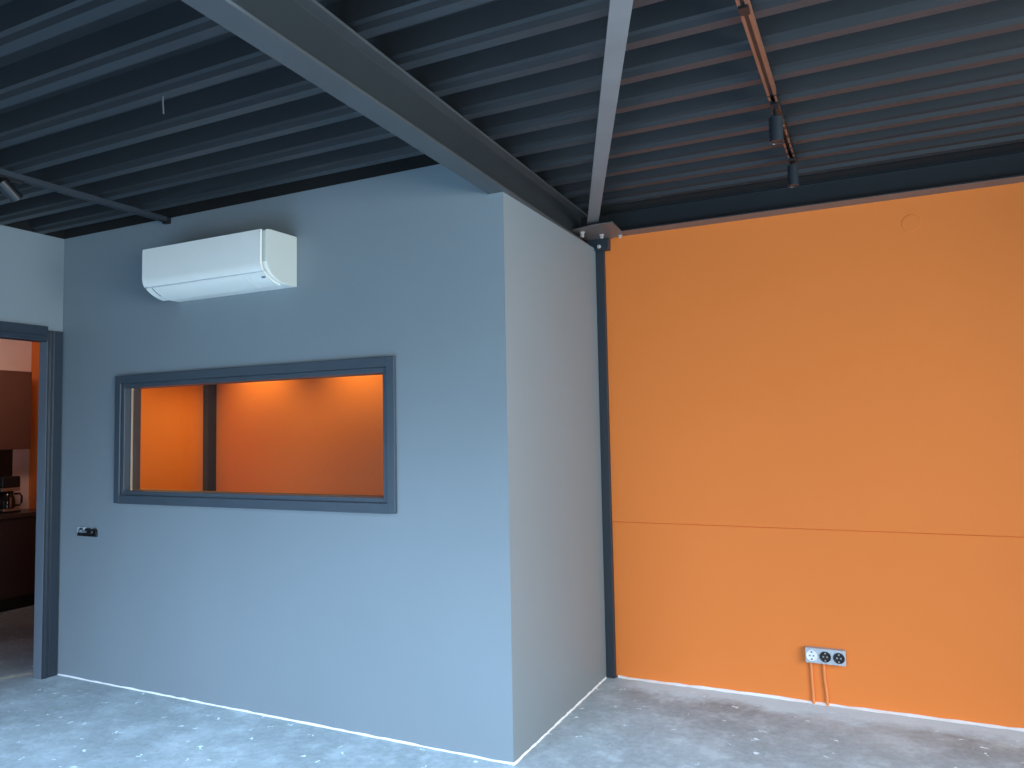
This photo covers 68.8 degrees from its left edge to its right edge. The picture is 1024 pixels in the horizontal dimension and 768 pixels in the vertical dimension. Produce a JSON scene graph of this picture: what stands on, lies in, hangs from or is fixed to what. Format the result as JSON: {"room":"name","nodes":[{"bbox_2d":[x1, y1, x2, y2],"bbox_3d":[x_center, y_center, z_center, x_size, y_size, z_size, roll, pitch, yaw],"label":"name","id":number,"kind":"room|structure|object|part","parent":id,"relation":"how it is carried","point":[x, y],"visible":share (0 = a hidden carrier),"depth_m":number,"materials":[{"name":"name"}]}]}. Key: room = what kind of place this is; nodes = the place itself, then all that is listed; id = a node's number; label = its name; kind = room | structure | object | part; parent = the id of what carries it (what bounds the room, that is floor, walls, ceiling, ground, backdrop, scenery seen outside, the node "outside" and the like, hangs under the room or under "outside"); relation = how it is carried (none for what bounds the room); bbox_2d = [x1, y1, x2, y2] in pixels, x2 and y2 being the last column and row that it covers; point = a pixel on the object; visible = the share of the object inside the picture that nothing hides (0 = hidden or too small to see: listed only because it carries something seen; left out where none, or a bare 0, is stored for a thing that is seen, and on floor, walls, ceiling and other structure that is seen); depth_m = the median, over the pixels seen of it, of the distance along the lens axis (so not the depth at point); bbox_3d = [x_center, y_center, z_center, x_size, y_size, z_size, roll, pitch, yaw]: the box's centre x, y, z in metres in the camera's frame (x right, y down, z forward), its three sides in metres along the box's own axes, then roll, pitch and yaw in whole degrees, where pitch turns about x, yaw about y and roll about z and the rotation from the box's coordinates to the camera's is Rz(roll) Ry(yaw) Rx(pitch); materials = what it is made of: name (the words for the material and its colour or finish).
{"room":"empty office space","nodes":[
{"label":"empty office space","id":0,"kind":"room"},
{"bbox_2d":[0,339,31,508],"bbox_3d":[-6.707,0.574,4.022,0.150,2.800,8.004,-3,-4,26],"label":"wall","id":1,"kind":"structure","parent":0,"point":[15,355],"depth_m":7.51,"materials":[{"name":"paint"}]},
{"bbox_2d":[0,449,12,475],"bbox_3d":[-5.352,0.904,6.586,0.017,0.601,1.825,-3,-4,26],"label":"panel","id":2,"kind":"object","parent":1,"relation":"attached to","point":[6,456],"visible":0.4,"depth_m":7.36,"materials":[{"name":"black plastic"}]},
{"bbox_2d":[0,370,31,449],"bbox_3d":[-5.360,0.206,6.283,0.326,0.750,2.408,-3,-4,26],"label":"upper cabinet","id":3,"kind":"object","parent":1,"relation":"attached to","point":[15,386],"visible":1,"depth_m":7.16,"materials":[{"name":"brown wood"}]},
{"bbox_2d":[0,225,63,331],"bbox_3d":[-4.578,0.326,2.272,0.072,3.000,6.700,-3,-4,26],"label":"wall","id":4,"kind":"structure","parent":0,"point":[31,263],"depth_m":5.05,"materials":[{"name":"paint"}]},
{"bbox_2d":[0,321,62,679],"bbox_3d":[-3.389,0.768,4.665,0.096,2.367,1.104,-3,-4,26],"label":"door frame","id":5,"kind":"structure","parent":4,"relation":"in","point":[51,342],"depth_m":5.08,"materials":[{"name":"paint"}]},
{"bbox_2d":[4,219,64,238],"bbox_3d":[-4.609,-1.220,2.368,0.068,0.098,6.700,-3,-4,26],"label":"trim","id":6,"kind":"structure","parent":4,"relation":"attached to","point":[24,225],"depth_m":5.05,"materials":[{"name":"black metal"}]},
{"bbox_2d":[140,385,202,490],"bbox_3d":[-2.905,0.643,5.897,0.042,2.750,1.304,-3,-4,26],"label":"wall","id":7,"kind":"structure","parent":0,"point":[171,453],"depth_m":6.12,"materials":[{"name":"orange paint"}]},
{"bbox_2d":[57,164,521,761],"bbox_3d":[-1.551,0.404,4.469,3.452,3.000,0.100,-3,-4,26],"label":"wall","id":8,"kind":"structure","parent":0,"point":[404,625],"depth_m":4.14,"materials":[{"name":"paint"}]},
{"bbox_2d":[77,527,97,536],"bbox_3d":[-2.842,0.989,5.001,0.194,0.059,0.018,-3,-4,26],"label":"wall socket","id":9,"kind":"object","parent":8,"relation":"attached to","point":[81,531],"visible":1,"depth_m":5.00,"materials":[{"name":"black plastic"}]},
{"bbox_2d":[142,229,296,301],"bbox_3d":[-1.736,-0.685,4.413,0.970,0.302,0.264,-3,-4,26],"label":"air conditioner","id":10,"kind":"object","parent":8,"relation":"attached to","point":[258,260],"visible":1,"depth_m":4.28,"materials":[{"name":"white plastic"}]},
{"bbox_3d":[-2.163,-0.549,4.568,0.053,0.064,0.128,-3,-4,26],"label":"panel","id":11,"kind":"part","parent":10,"relation":"part of","materials":[{"name":"white plastic"}]},
{"bbox_3d":[-1.798,-0.716,4.314,0.948,0.229,0.027,-3,-4,26],"label":"panel","id":12,"kind":"part","parent":10,"relation":"part of","materials":[{"name":"white plastic"}]},
{"bbox_3d":[-1.398,-0.587,4.197,0.139,0.064,0.128,-3,-4,26],"label":"control panel","id":13,"kind":"part","parent":10,"relation":"part of","materials":[{"name":"white plastic"}]},
{"bbox_2d":[65,154,439,238],"bbox_3d":[-1.619,-1.140,4.585,3.362,0.098,0.096,-3,-4,26],"label":"ceiling beam","id":14,"kind":"structure","parent":8,"relation":"attached to","point":[419,161],"depth_m":4.46,"materials":[{"name":"black metal"}]},
{"bbox_2d":[113,356,396,513],"bbox_3d":[-1.588,0.317,4.481,2.213,0.835,0.126,-3,-4,26],"label":"window","id":15,"kind":"structure","parent":8,"relation":"in","point":[127,427],"depth_m":4.41,"materials":[{"name":"paint"}]},
{"bbox_2d":[58,674,513,764],"bbox_3d":[-1.537,1.892,4.324,3.432,0.011,0.009,-3,-4,26],"label":"baseboard","id":16,"kind":"structure","parent":8,"relation":"attached to","point":[130,688],"depth_m":4.14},
{"bbox_2d":[0,0,1023,233],"bbox_3d":[-0.726,-1.367,1.182,8.552,0.100,8.256,-3,-4,26],"label":"ceiling","id":17,"kind":"structure","parent":0,"point":[859,83],"depth_m":3.18,"materials":[{"name":"paint"}]},
{"bbox_2d":[0,168,170,224],"bbox_3d":[-3.584,-1.194,1.977,0.050,0.040,6.296,-3,-4,26],"label":"track","id":18,"kind":"object","parent":17,"relation":"attached to","point":[165,220],"visible":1,"depth_m":4.29,"materials":[{"name":"metal"}]},
{"bbox_2d":[0,174,23,202],"bbox_3d":[-2.635,-1.019,3.920,0.066,0.128,0.129,-3,-4,26],"label":"spot lamp","id":19,"kind":"object","parent":18,"relation":"attached to","point":[7,188],"visible":1,"depth_m":3.90,"materials":[{"name":"black metal"}]},
{"bbox_2d":[735,0,797,164],"bbox_3d":[-0.069,-1.335,0.754,0.036,0.040,7.160,-3,-4,26],"label":"track","id":20,"kind":"object","parent":17,"relation":"attached to","point":[744,7],"visible":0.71,"depth_m":2.81,"materials":[{"name":"orange metal"}]},
{"bbox_3d":[-0.277,-1.363,0.328,0.036,0.030,6.210,-3,-4,26],"label":"rail","id":21,"kind":"part","parent":20,"relation":"part of","materials":[{"name":"orange metal"}]},
{"bbox_2d":[769,101,783,144],"bbox_3d":[1.135,-1.117,3.218,0.058,0.158,0.110,-3,-4,26],"label":"spot lamp","id":22,"kind":"object","parent":20,"relation":"attached to","point":[776,136],"visible":1,"depth_m":3.19,"materials":[{"name":"black plastic"}]},
{"bbox_3d":[1.289,-1.194,3.543,0.036,0.030,0.950,-3,-4,26],"label":"rail","id":23,"kind":"part","parent":20,"relation":"part of","materials":[{"name":"black plastic"}]},
{"bbox_2d":[787,157,798,187],"bbox_3d":[1.459,-1.094,3.883,0.053,0.134,0.110,-3,-4,26],"label":"spot lamp","id":24,"kind":"object","parent":20,"relation":"attached to","point":[792,169],"visible":1,"depth_m":3.86,"materials":[{"name":"black plastic"}]},
{"bbox_2d":[0,605,1023,767],"bbox_3d":[-1.791,1.785,1.593,11.000,0.100,8.254,-3,-4,26],"label":"floor","id":25,"kind":"structure","parent":0,"point":[57,721],"depth_m":3.92,"materials":[{"name":"concrete"}]},
{"bbox_2d":[0,516,35,611],"bbox_3d":[-5.260,1.657,6.265,0.396,0.860,2.600,-3,-4,26],"label":"base cabinet","id":26,"kind":"object","parent":25,"relation":"on","point":[17,535],"visible":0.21,"depth_m":7.05,"materials":[{"name":"black wood"}]},
{"bbox_2d":[0,509,35,519],"bbox_3d":[-5.259,1.206,6.288,0.416,0.038,2.600,-3,-4,26],"label":"countertop","id":27,"kind":"structure","parent":26,"relation":"on","point":[24,512],"depth_m":7.09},
{"bbox_2d":[0,476,22,513],"bbox_3d":[-4.861,1.063,7.208,0.212,0.345,0.208,-3,-4,26],"label":"coffee maker","id":28,"kind":"object","parent":27,"relation":"on","point":[8,484],"visible":1,"depth_m":7.14,"materials":[{"name":"black plastic"}]},
{"bbox_3d":[-4.779,1.116,7.241,0.022,0.130,0.075,-4,-5,39],"label":"jug handle","id":29,"kind":"part","parent":28,"relation":"part of","materials":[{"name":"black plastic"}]},
{"bbox_2d":[203,384,216,490],"bbox_3d":[-2.592,0.768,6.411,0.058,2.550,0.096,-3,-4,26],"label":"steel column","id":30,"kind":"structure","parent":25,"relation":"on","point":[209,391],"depth_m":6.40,"materials":[{"name":"black metal"}]},
{"bbox_2d":[596,251,616,678],"bbox_3d":[0.615,0.490,4.898,0.056,2.800,0.035,-3,-4,26],"label":"steel column","id":31,"kind":"structure","parent":25,"relation":"on","point":[600,255],"depth_m":4.88,"materials":[{"name":"black metal"}]},
{"bbox_2d":[29,182,1023,727],"bbox_3d":[-0.129,0.356,5.340,10.850,3.150,0.104,-3,-4,26],"label":"wall","id":32,"kind":"structure","parent":0,"point":[816,416],"depth_m":4.37,"materials":[{"name":"orange paint"}]},
{"bbox_2d":[581,150,1023,240],"bbox_3d":[2.566,-1.143,3.981,4.690,0.148,0.126,-3,-4,26],"label":"beam","id":33,"kind":"structure","parent":32,"relation":"attached to","point":[1005,168],"depth_m":4.33,"materials":[{"name":"metal"}]},
{"bbox_2d":[582,142,1023,214],"bbox_3d":[2.511,-1.260,3.881,4.690,0.100,0.110,-3,-4,26],"label":"trim","id":34,"kind":"structure","parent":32,"relation":"attached to","point":[1017,146],"depth_m":4.22,"materials":[{"name":"black metal"}]},
{"bbox_2d":[809,662,814,703],"bbox_3d":[1.727,1.714,4.300,0.023,0.239,0.019,-3,-4,26],"label":"pipe","id":35,"kind":"object","parent":32,"relation":"attached to","point":[811,664],"visible":1,"depth_m":4.29,"materials":[{"name":"orange paint"}]},
{"bbox_2d":[618,675,1023,731],"bbox_3d":[2.715,1.779,3.812,4.530,0.015,0.027,-3,-4,26],"label":"baseboard","id":36,"kind":"structure","parent":32,"relation":"attached to","point":[619,676],"depth_m":4.26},
{"bbox_2d":[805,646,845,665],"bbox_3d":[1.788,1.543,4.265,0.213,0.092,0.048,-3,-4,26],"label":"wall socket","id":37,"kind":"object","parent":32,"relation":"attached to","point":[821,655],"visible":1,"depth_m":4.24,"materials":[{"name":"grey plastic"}]},
{"bbox_2d":[806,650,816,660],"bbox_3d":[1.714,1.553,4.278,0.060,0.060,0.004,-3,-4,26],"label":"socket","id":38,"kind":"object","parent":37,"relation":"on","point":[811,655],"depth_m":4.28,"materials":[{"name":"white plastic"}]},
{"bbox_2d":[819,652,830,662],"bbox_3d":[1.778,1.550,4.247,0.060,0.060,0.004,-3,-4,26],"label":"socket","id":39,"kind":"object","parent":37,"relation":"on","point":[824,657],"depth_m":4.25,"materials":[{"name":"plastic"}]},
{"bbox_2d":[833,653,844,663],"bbox_3d":[1.843,1.547,4.215,0.060,0.060,0.004,-3,-4,26],"label":"socket","id":40,"kind":"object","parent":37,"relation":"on","point":[838,658],"depth_m":4.21,"materials":[{"name":"plastic"}]},
{"bbox_2d":[822,664,828,705],"bbox_3d":[1.790,1.711,4.269,0.028,0.239,0.019,-3,-4,26],"label":"pipe","id":41,"kind":"object","parent":32,"relation":"attached to","point":[823,665],"visible":1,"depth_m":4.26,"materials":[{"name":"orange paint"}]},
{"bbox_2d":[901,214,920,231],"bbox_3d":[2.238,-0.902,4.195,0.104,0.104,0.005,-3,-4,26],"label":"disc","id":42,"kind":"object","parent":32,"relation":"attached to","point":[910,223],"visible":1,"depth_m":4.19,"materials":[{"name":"orange paint"}]},
{"bbox_2d":[512,198,606,753],"bbox_3d":[0.259,0.466,4.349,0.100,2.793,1.274,-3,-4,26],"label":"wall","id":43,"kind":"structure","parent":0,"point":[563,638],"depth_m":4.22,"materials":[{"name":"paint"}]},
{"bbox_2d":[181,0,588,244],"bbox_3d":[-1.175,-1.193,1.347,0.108,0.205,7.877,-3,-4,24],"label":"roof beam","id":44,"kind":"structure","parent":43,"relation":"on","point":[303,36],"depth_m":2.80,"materials":[{"name":"metal"}]},
{"bbox_2d":[572,222,622,251],"bbox_3d":[0.569,-0.936,4.803,0.285,0.086,0.378,-3,-4,26],"label":"gusset plate","id":45,"kind":"object","parent":44,"relation":"attached to","point":[598,236],"visible":0.93,"depth_m":4.83,"materials":[{"name":"metal"}]},
{"bbox_3d":[0.568,-0.975,4.804,0.285,0.009,0.375,-3,-4,26],"label":"plate","id":46,"kind":"part","parent":45,"relation":"part of","materials":[{"name":"metal"}]},
{"bbox_2d":[587,0,632,225],"bbox_3d":[0.315,-1.172,2.039,0.070,0.008,5.452,-1,-4,4],"label":"bar","id":47,"kind":"object","parent":45,"relation":"attached to","point":[619,14],"visible":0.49,"depth_m":2.87,"materials":[{"name":"metal"}]},
{"bbox_2d":[513,677,606,765],"bbox_3d":[0.306,1.849,4.181,0.011,0.011,1.364,-3,-4,26],"label":"baseboard","id":48,"kind":"structure","parent":43,"relation":"attached to","point":[605,678],"depth_m":4.06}
]}

